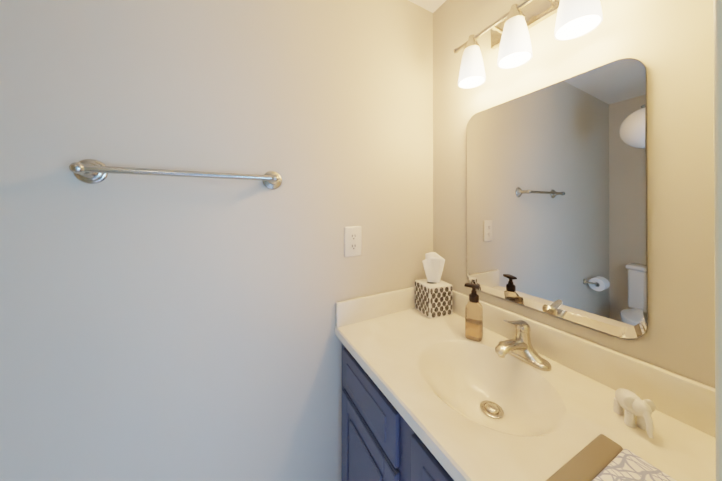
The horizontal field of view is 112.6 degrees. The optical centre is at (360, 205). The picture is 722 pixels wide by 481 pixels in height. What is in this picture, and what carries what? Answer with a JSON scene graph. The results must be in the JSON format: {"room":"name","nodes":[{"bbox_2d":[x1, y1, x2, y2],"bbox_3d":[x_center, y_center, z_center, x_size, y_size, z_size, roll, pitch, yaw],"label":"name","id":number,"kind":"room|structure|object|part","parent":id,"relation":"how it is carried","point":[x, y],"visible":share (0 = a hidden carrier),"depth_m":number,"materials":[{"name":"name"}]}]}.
{"room":"bathroom","nodes":[
{"label":"bathroom","id":0,"kind":"room"},
{"bbox_2d":[0,0,432,480],"bbox_3d":[-0.709,0.145,0.748,2.650,2.335,0.115,0,0,-28],"label":"wall","id":1,"kind":"structure","parent":0,"point":[163,328],"depth_m":0.78,"materials":[{"name":"paint"}]},
{"bbox_2d":[69,159,281,188],"bbox_3d":[-0.517,-0.093,0.742,0.541,0.068,0.080,0,0,-28],"label":"towel bar","id":2,"kind":"object","parent":1,"relation":"attached to","point":[91,171],"visible":1,"depth_m":0.67,"materials":[{"name":"silver metal"}]},
{"bbox_2d":[344,226,361,256],"bbox_3d":[-0.033,0.157,1.044,0.082,0.130,0.008,0,0,-28],"label":"outlet","id":3,"kind":"object","parent":1,"relation":"attached to","point":[352,241],"visible":1,"depth_m":1.04,"materials":[{"name":"beige plastic"}]},
{"bbox_2d":[408,0,445,12],"bbox_3d":[-0.466,-1.054,0.304,2.650,0.060,1.135,0,0,-28],"label":"ceiling","id":4,"kind":"structure","parent":0,"point":[432,6],"depth_m":1.22,"materials":[{"name":"paint"}]},
{"bbox_2d":[433,0,714,387],"bbox_3d":[0.672,0.145,0.852,0.123,2.335,1.020,0,0,-28],"label":"wall","id":5,"kind":"structure","parent":0,"point":[669,44],"depth_m":0.71,"materials":[{"name":"paint"}]},
{"bbox_2d":[454,0,602,87],"bbox_3d":[0.543,-0.604,0.831,0.138,0.216,0.510,0,0,-28],"label":"sconce","id":6,"kind":"object","parent":5,"relation":"attached to","point":[510,36],"visible":1,"depth_m":0.80,"materials":[{"name":"white glass"}]},
{"bbox_3d":[0.446,-0.563,0.970,0.100,0.135,0.100,0,0,-28],"label":"lamp shade","id":7,"kind":"part","parent":6,"relation":"part of","materials":[{"name":"white glass"}]},
{"bbox_3d":[0.525,-0.564,0.824,0.100,0.135,0.100,0,0,-28],"label":"lamp shade","id":8,"kind":"part","parent":6,"relation":"part of","materials":[{"name":"white glass"}]},
{"bbox_3d":[0.606,-0.564,0.675,0.100,0.135,0.100,0,0,-28],"label":"lamp shade","id":9,"kind":"part","parent":6,"relation":"part of","materials":[{"name":"white glass"}]},
{"bbox_3d":[0.606,-0.017,0.852,0.007,0.766,0.535,0,0,-28],"label":"mirror","id":10,"kind":"part","parent":5,"relation":"part of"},
{"bbox_2d":[713,0,721,480],"bbox_3d":[0.569,0.144,0.281,0.618,2.335,0.115,0,0,-28],"label":"door frame","id":11,"kind":"structure","parent":0,"point":[718,184],"depth_m":0.18,"materials":[{"name":"paint"}]},
{"bbox_3d":[-0.180,1.340,-0.231,2.650,0.060,2.335,0,0,-28],"label":"floor","id":12,"kind":"structure","parent":0,"visible":0},
{"bbox_2d":[335,286,715,480],"bbox_3d":[0.350,0.836,0.740,0.557,0.949,0.899,0,0,-28],"label":"bathroom vanity","id":13,"kind":"object","parent":12,"relation":"on","point":[510,396],"visible":0.92,"depth_m":0.68,"materials":[{"name":"beige stone"}]},
{"bbox_3d":[0.015,0.962,0.814,0.022,0.451,0.356,0,0,-28],"label":"door","id":14,"kind":"part","parent":13,"relation":"part of","materials":[{"name":"blue paint"}]},
{"bbox_3d":[0.015,0.647,0.815,0.022,0.150,0.356,0,0,-28],"label":"drawer","id":15,"kind":"part","parent":13,"relation":"part of","materials":[{"name":"blue paint"}]},
{"bbox_3d":[0.214,0.646,0.448,0.022,0.150,0.356,0,0,-28],"label":"drawer","id":16,"kind":"part","parent":13,"relation":"part of","materials":[{"name":"blue paint"}]},
{"bbox_2d":[415,252,451,318],"bbox_3d":[0.342,0.362,1.143,0.125,0.281,0.125,0,0,-19],"label":"tissue box","id":17,"kind":"object","parent":13,"relation":"on","point":[433,295],"visible":1,"depth_m":1.10,"materials":[{"name":"white cardboard"}]},
{"bbox_2d":[464,282,482,341],"bbox_3d":[0.430,0.402,0.917,0.066,0.201,0.067,0,0,-28],"label":"soap dispenser","id":18,"kind":"object","parent":13,"relation":"on","point":[473,319],"visible":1,"depth_m":0.90,"materials":[{"name":"beige"}]},
{"bbox_2d":[465,301,482,341],"bbox_3d":[0.430,0.429,0.916,0.066,0.146,0.066,0,0,-28],"label":"bottle","id":19,"kind":"object","parent":18,"relation":"attached to","point":[473,309],"depth_m":0.89,"materials":[{"name":"beige"}]},
{"bbox_2d":[495,320,550,370],"bbox_3d":[0.491,0.432,0.775,0.162,0.141,0.158,0,0,-28],"label":"faucet","id":20,"kind":"object","parent":13,"relation":"on","point":[519,350],"depth_m":0.77,"materials":[{"name":"silver metal"}]},
{"bbox_2d":[546,434,675,480],"bbox_3d":[0.415,0.492,0.378,0.310,0.016,0.180,0,0,-28],"label":"hand towel","id":21,"kind":"object","parent":13,"relation":"on","point":[601,457],"visible":0.98,"depth_m":0.45,"materials":[{"name":"brown fabric"}]},
{"bbox_2d":[613,388,655,438],"bbox_3d":[0.627,0.466,0.554,0.072,0.070,0.072,0,0,-28],"label":"elephant figurine","id":22,"kind":"object","parent":13,"relation":"on","point":[632,404],"visible":1,"depth_m":0.54,"materials":[{"name":"white ceramic"}]}
]}

